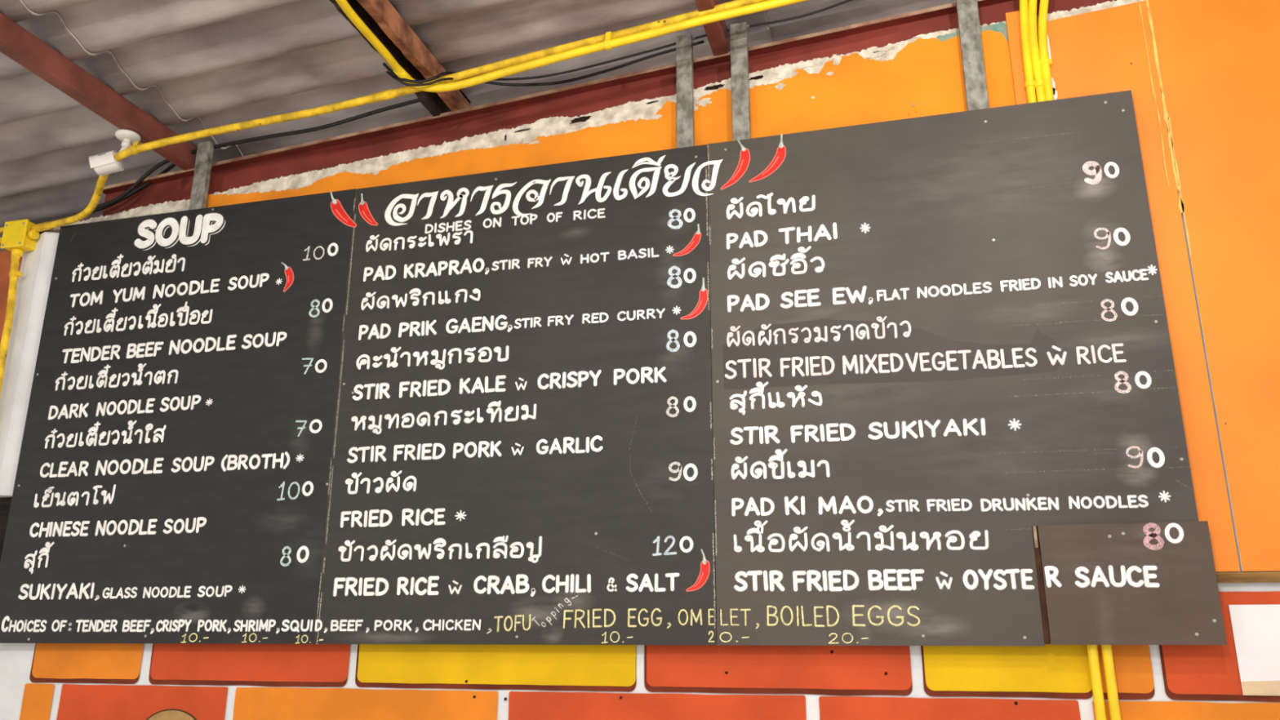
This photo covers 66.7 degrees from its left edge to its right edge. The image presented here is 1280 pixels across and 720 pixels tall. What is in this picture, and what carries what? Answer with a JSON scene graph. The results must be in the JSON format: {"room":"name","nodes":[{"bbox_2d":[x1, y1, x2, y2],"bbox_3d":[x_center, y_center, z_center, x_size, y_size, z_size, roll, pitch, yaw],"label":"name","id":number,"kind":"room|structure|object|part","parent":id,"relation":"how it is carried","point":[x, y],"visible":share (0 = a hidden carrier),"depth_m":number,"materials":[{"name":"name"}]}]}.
{"room":"thai restaurant","nodes":[
{"label":"thai restaurant","id":0,"kind":"room"},
{"bbox_2d":[0,0,243,251],"bbox_3d":[-3.635,-0.930,2.709,3.575,0.321,4.592,-4,-17,14],"label":"ceiling","id":1,"kind":"structure","parent":0,"point":[48,139],"depth_m":3.46,"materials":[{"name":"metal"}]},
{"bbox_2d":[0,12,197,170],"bbox_3d":[-2.112,-1.215,1.909,0.050,0.088,3.740,-4,-17,14],"label":"beam","id":2,"kind":"structure","parent":1,"relation":"attached to","point":[17,43],"depth_m":3.09,"materials":[{"name":"brown paint"}]},
{"bbox_2d":[39,163,176,234],"bbox_3d":[-1.969,-0.606,3.630,0.616,0.293,0.033,-3,-16,9],"label":"cable","id":3,"kind":"object","parent":2,"relation":"hanging from","point":[170,167],"visible":0.38,"depth_m":3.62,"materials":[{"name":"black plastic"}]},
{"bbox_2d":[88,128,141,176],"bbox_3d":[-1.779,-0.695,3.285,0.156,0.150,0.078,0,-16,2],"label":"security camera","id":4,"kind":"object","parent":2,"relation":"attached to","point":[104,163],"visible":0.91,"depth_m":3.26,"materials":[{"name":"white plastic"}]},
{"bbox_3d":[-1.751,-0.701,3.285,0.039,0.047,0.026,-4,-17,14],"label":"arm","id":5,"kind":"part","parent":4,"relation":"part of","materials":[{"name":"white plastic"}]},
{"bbox_2d":[21,0,432,155],"bbox_3d":[-1.487,-1.251,2.204,1.180,0.145,4.592,-4,-17,14],"label":"ceiling","id":6,"kind":"structure","parent":0,"point":[220,63],"depth_m":3.14,"materials":[{"name":"grey metal"}]},
{"bbox_2d":[388,0,772,106],"bbox_3d":[-0.511,-1.385,1.972,1.160,0.143,4.592,-4,-17,14],"label":"ceiling","id":7,"kind":"structure","parent":0,"point":[461,35],"depth_m":3.10,"materials":[{"name":"grey metal"}]},
{"bbox_2d":[328,0,470,116],"bbox_3d":[-1.125,-1.358,1.676,0.105,0.094,3.740,-4,-17,14],"label":"beam","id":8,"kind":"structure","parent":7,"relation":"attached to","point":[382,19],"depth_m":3.02,"materials":[{"name":"brown wood"},{"name":"dark steel"}]},
{"bbox_2d":[335,0,808,92],"bbox_3d":[-0.106,-1.034,2.660,1.481,0.166,0.577,-4,-17,14],"label":"conduit","id":9,"kind":"object","parent":8,"relation":"attached to","point":[609,43],"visible":0.99,"depth_m":2.91,"materials":[{"name":"paint"}]},
{"bbox_2d":[382,40,704,86],"bbox_3d":[-0.310,-0.923,3.164,1.026,0.186,0.194,1,-16,-3],"label":"cable","id":10,"kind":"object","parent":9,"relation":"attached to","point":[384,64],"visible":0.83,"depth_m":3.17,"materials":[{"name":"black plastic"}]},
{"bbox_2d":[694,0,730,56],"bbox_3d":[-0.203,-1.494,1.458,0.050,0.088,3.740,-4,-17,14],"label":"beam","id":11,"kind":"structure","parent":7,"relation":"attached to","point":[717,35],"depth_m":3.01,"materials":[{"name":"brown paint"}]},
{"bbox_2d":[386,0,853,86],"bbox_3d":[-0.048,-0.972,3.104,1.503,0.277,0.170,-1,-16,3],"label":"cable","id":12,"kind":"object","parent":11,"relation":"hanging from","point":[846,1],"visible":0.88,"depth_m":3.12,"materials":[{"name":"black plastic"}]},
{"bbox_2d":[0,0,1279,719],"bbox_3d":[-0.666,0.642,2.893,9.000,3.492,0.046,-4,-17,14],"label":"wall","id":13,"kind":"structure","parent":0,"point":[874,84],"depth_m":2.66,"materials":[{"name":"orange paint"}]},
{"bbox_2d":[0,218,39,257],"bbox_3d":[-2.280,-0.447,3.586,0.125,0.127,0.062,-4,-17,14],"label":"junction box","id":14,"kind":"object","parent":13,"relation":"attached to","point":[18,236],"visible":0.98,"depth_m":3.57,"materials":[{"name":"yellow paint"}]},
{"bbox_2d":[0,226,4,233],"bbox_3d":[-2.483,-0.468,3.656,0.260,0.049,0.022,-4,-17,14],"label":"conduit","id":15,"kind":"object","parent":14,"relation":"attached to","point":[2,228],"visible":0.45,"depth_m":3.62,"materials":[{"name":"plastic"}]},
{"bbox_2d":[0,248,22,396],"bbox_3d":[-2.282,0.115,3.431,0.080,1.162,0.030,-4,-17,14],"label":"conduit","id":16,"kind":"object","parent":14,"relation":"attached to","point":[14,273],"visible":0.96,"depth_m":3.50,"materials":[{"name":"plastic"}]},
{"bbox_3d":[-2.296,-0.463,3.569,0.104,0.106,0.010,-4,-17,14],"label":"lid","id":17,"kind":"part","parent":14,"relation":"part of","materials":[{"name":"yellow paint"}]},
{"bbox_2d":[31,0,768,232],"bbox_3d":[-0.802,-0.824,3.094,3.069,0.419,0.229,-5,-17,17],"label":"conduit","id":18,"kind":"object","parent":14,"relation":"attached to","point":[135,148],"visible":0.9,"depth_m":3.14,"materials":[{"name":"plastic"}]},
{"bbox_2d":[0,231,59,497],"bbox_3d":[-2.222,0.003,3.477,0.199,0.971,0.045,-4,-17,14],"label":"trim","id":19,"kind":"structure","parent":13,"relation":"attached to","point":[37,265],"depth_m":3.47,"materials":[{"name":"white paint"}]},
{"bbox_2d":[188,141,216,209],"bbox_3d":[-1.571,0.026,3.289,0.065,1.692,0.026,-4,-17,14],"label":"steel post","id":20,"kind":"object","parent":13,"relation":"attached to","point":[198,198],"visible":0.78,"depth_m":3.47,"materials":[{"name":"grey metal"}]},
{"bbox_2d":[0,188,356,644],"bbox_3d":[-1.533,0.173,3.216,1.229,1.469,0.010,-4,-17,14],"label":"menu board","id":21,"kind":"object","parent":20,"relation":"attached to","point":[175,466],"visible":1,"depth_m":3.19,"materials":[{"name":"black wood"}]},
{"bbox_2d":[281,262,293,292],"bbox_3d":[-1.178,-0.278,3.243,0.055,0.108,0.001,-4,-17,14],"label":"painting","id":22,"kind":"object","parent":21,"relation":"attached to","point":[287,268],"depth_m":3.24,"materials":[{"name":"red paint"}]},
{"bbox_2d":[330,191,356,227],"bbox_3d":[-0.994,-0.505,3.256,0.111,0.143,0.001,-4,-17,14],"label":"painting","id":23,"kind":"object","parent":21,"relation":"attached to","point":[343,204],"depth_m":3.26,"materials":[{"name":"red paint"}]},
{"bbox_2d":[102,0,1116,216],"bbox_3d":[0.830,-0.991,2.980,5.925,0.576,0.048,-4,-17,14],"label":"beam","id":24,"kind":"structure","parent":13,"relation":"attached to","point":[585,98],"depth_m":3.27,"materials":[{"name":"red metal"}]},
{"bbox_2d":[94,94,439,209],"bbox_3d":[-1.341,-0.732,3.457,1.416,0.291,0.025,-4,-16,14],"label":"cable","id":25,"kind":"object","parent":24,"relation":"on","point":[157,166],"visible":0.87,"depth_m":3.46,"materials":[{"name":"black plastic"}]},
{"bbox_2d":[675,34,694,148],"bbox_3d":[0.141,-0.161,2.867,0.063,1.823,0.026,-4,-17,14],"label":"steel post","id":26,"kind":"object","parent":13,"relation":"attached to","point":[684,43],"visible":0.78,"depth_m":3.05,"materials":[{"name":"grey metal"}]},
{"bbox_2d":[315,144,722,644],"bbox_3d":[-0.358,0.090,2.914,1.260,1.469,0.010,-4,-17,14],"label":"menu board","id":27,"kind":"object","parent":26,"relation":"attached to","point":[523,453],"visible":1,"depth_m":2.89,"materials":[{"name":"black wood"}]},
{"bbox_2d":[358,193,377,225],"bbox_3d":[-0.902,-0.500,3.229,0.079,0.124,0.001,-4,-17,14],"label":"painting","id":28,"kind":"object","parent":27,"relation":"attached to","point":[367,202],"depth_m":3.23,"materials":[{"name":"red paint"}]},
{"bbox_2d":[672,223,701,256],"bbox_3d":[0.140,-0.357,2.899,0.088,0.097,0.001,-4,-17,14],"label":"painting","id":29,"kind":"object","parent":27,"relation":"attached to","point":[686,237],"depth_m":2.90,"materials":[{"name":"red paint"}]},
{"bbox_2d":[680,277,707,319],"bbox_3d":[0.158,-0.180,2.843,0.083,0.125,0.001,-4,-17,14],"label":"painting","id":30,"kind":"object","parent":27,"relation":"attached to","point":[694,291],"depth_m":2.84,"materials":[{"name":"red paint"}]},
{"bbox_2d":[685,548,710,591],"bbox_3d":[0.156,0.568,2.629,0.067,0.113,0.001,-4,-17,14],"label":"painting","id":31,"kind":"object","parent":27,"relation":"attached to","point":[697,560],"depth_m":2.63,"materials":[{"name":"red paint"}]},
{"bbox_2d":[728,22,751,140],"bbox_3d":[0.310,-0.180,2.825,0.065,1.836,0.026,-4,-17,14],"label":"steel post","id":32,"kind":"object","parent":13,"relation":"attached to","point":[741,128],"visible":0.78,"depth_m":3.01,"materials":[{"name":"grey metal"}]},
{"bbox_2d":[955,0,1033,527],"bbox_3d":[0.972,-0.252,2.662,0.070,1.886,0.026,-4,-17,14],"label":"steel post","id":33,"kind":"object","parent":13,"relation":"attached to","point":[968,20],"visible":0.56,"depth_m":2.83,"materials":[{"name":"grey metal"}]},
{"bbox_2d":[706,89,1198,646],"bbox_3d":[0.782,-0.017,2.627,1.194,1.514,0.010,-4,-17,14],"label":"menu board","id":34,"kind":"object","parent":33,"relation":"attached to","point":[938,340],"visible":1,"depth_m":2.61,"materials":[{"name":"black wood"}]},
{"bbox_2d":[720,140,750,189],"bbox_3d":[0.286,-0.589,2.925,0.092,0.158,0.001,-4,-17,14],"label":"painting","id":35,"kind":"object","parent":34,"relation":"attached to","point":[735,154],"depth_m":2.92,"materials":[{"name":"red paint"}]},
{"bbox_2d":[748,133,786,182],"bbox_3d":[0.379,-0.603,2.903,0.113,0.147,0.001,-4,-17,14],"label":"painting","id":36,"kind":"object","parent":34,"relation":"attached to","point":[766,154],"depth_m":2.90,"materials":[{"name":"red paint"}]},
{"bbox_2d":[1031,520,1226,644],"bbox_3d":[1.168,0.542,2.360,0.411,0.286,0.034,-4,-17,14],"label":"board","id":37,"kind":"object","parent":34,"relation":"attached to","point":[1135,583],"visible":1,"depth_m":2.34,"materials":[{"name":"brown wood"}]},
{"bbox_2d":[1004,10,1027,104],"bbox_3d":[1.101,-0.740,2.785,0.045,0.592,0.011,-4,-17,14],"label":"trim","id":38,"kind":"structure","parent":13,"relation":"attached to","point":[1012,19],"depth_m":2.82,"materials":[{"name":"orange paint"}]},
{"bbox_2d":[1038,0,1053,101],"bbox_3d":[1.170,-0.410,2.644,0.062,1.480,0.031,-10,-19,32],"label":"conduit","id":39,"kind":"object","parent":13,"relation":"attached to","point":[1046,62],"visible":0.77,"depth_m":2.78,"materials":[{"name":"paint"}]},
{"bbox_2d":[1019,0,1106,719],"bbox_3d":[1.111,-0.073,2.569,0.062,2.191,0.035,-11,-20,34],"label":"conduit","id":40,"kind":"object","parent":13,"relation":"attached to","point":[1029,84],"visible":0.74,"depth_m":2.75,"materials":[{"name":"paint"}]},
{"bbox_2d":[1028,0,1121,719],"bbox_3d":[1.139,-0.073,2.560,0.058,2.186,0.033,-12,-20,37],"label":"conduit","id":41,"kind":"object","parent":13,"relation":"attached to","point":[1107,652],"visible":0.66,"depth_m":2.74,"materials":[{"name":"paint"}]},
{"bbox_2d":[1215,571,1279,582],"bbox_3d":[2.404,0.450,2.078,2.636,0.024,0.017,-4,-17,14],"label":"trim","id":42,"kind":"structure","parent":13,"relation":"attached to","point":[1262,576],"depth_m":2.32,"materials":[{"name":"orange wood"}]},
{"bbox_2d":[1228,604,1279,695],"bbox_3d":[1.609,0.668,2.241,0.420,0.204,0.003,-4,-17,14],"label":"poster","id":43,"kind":"object","parent":13,"relation":"attached to","point":[1255,628],"visible":1,"depth_m":2.28,"materials":[{"name":"white paper"}]},
{"bbox_2d":[764,0,955,41],"bbox_3d":[1.605,-1.702,1.475,3.580,0.322,4.592,-4,-17,14],"label":"ceiling","id":44,"kind":"structure","parent":0,"point":[855,11],"depth_m":3.15,"materials":[{"name":"grey metal"}]}
]}

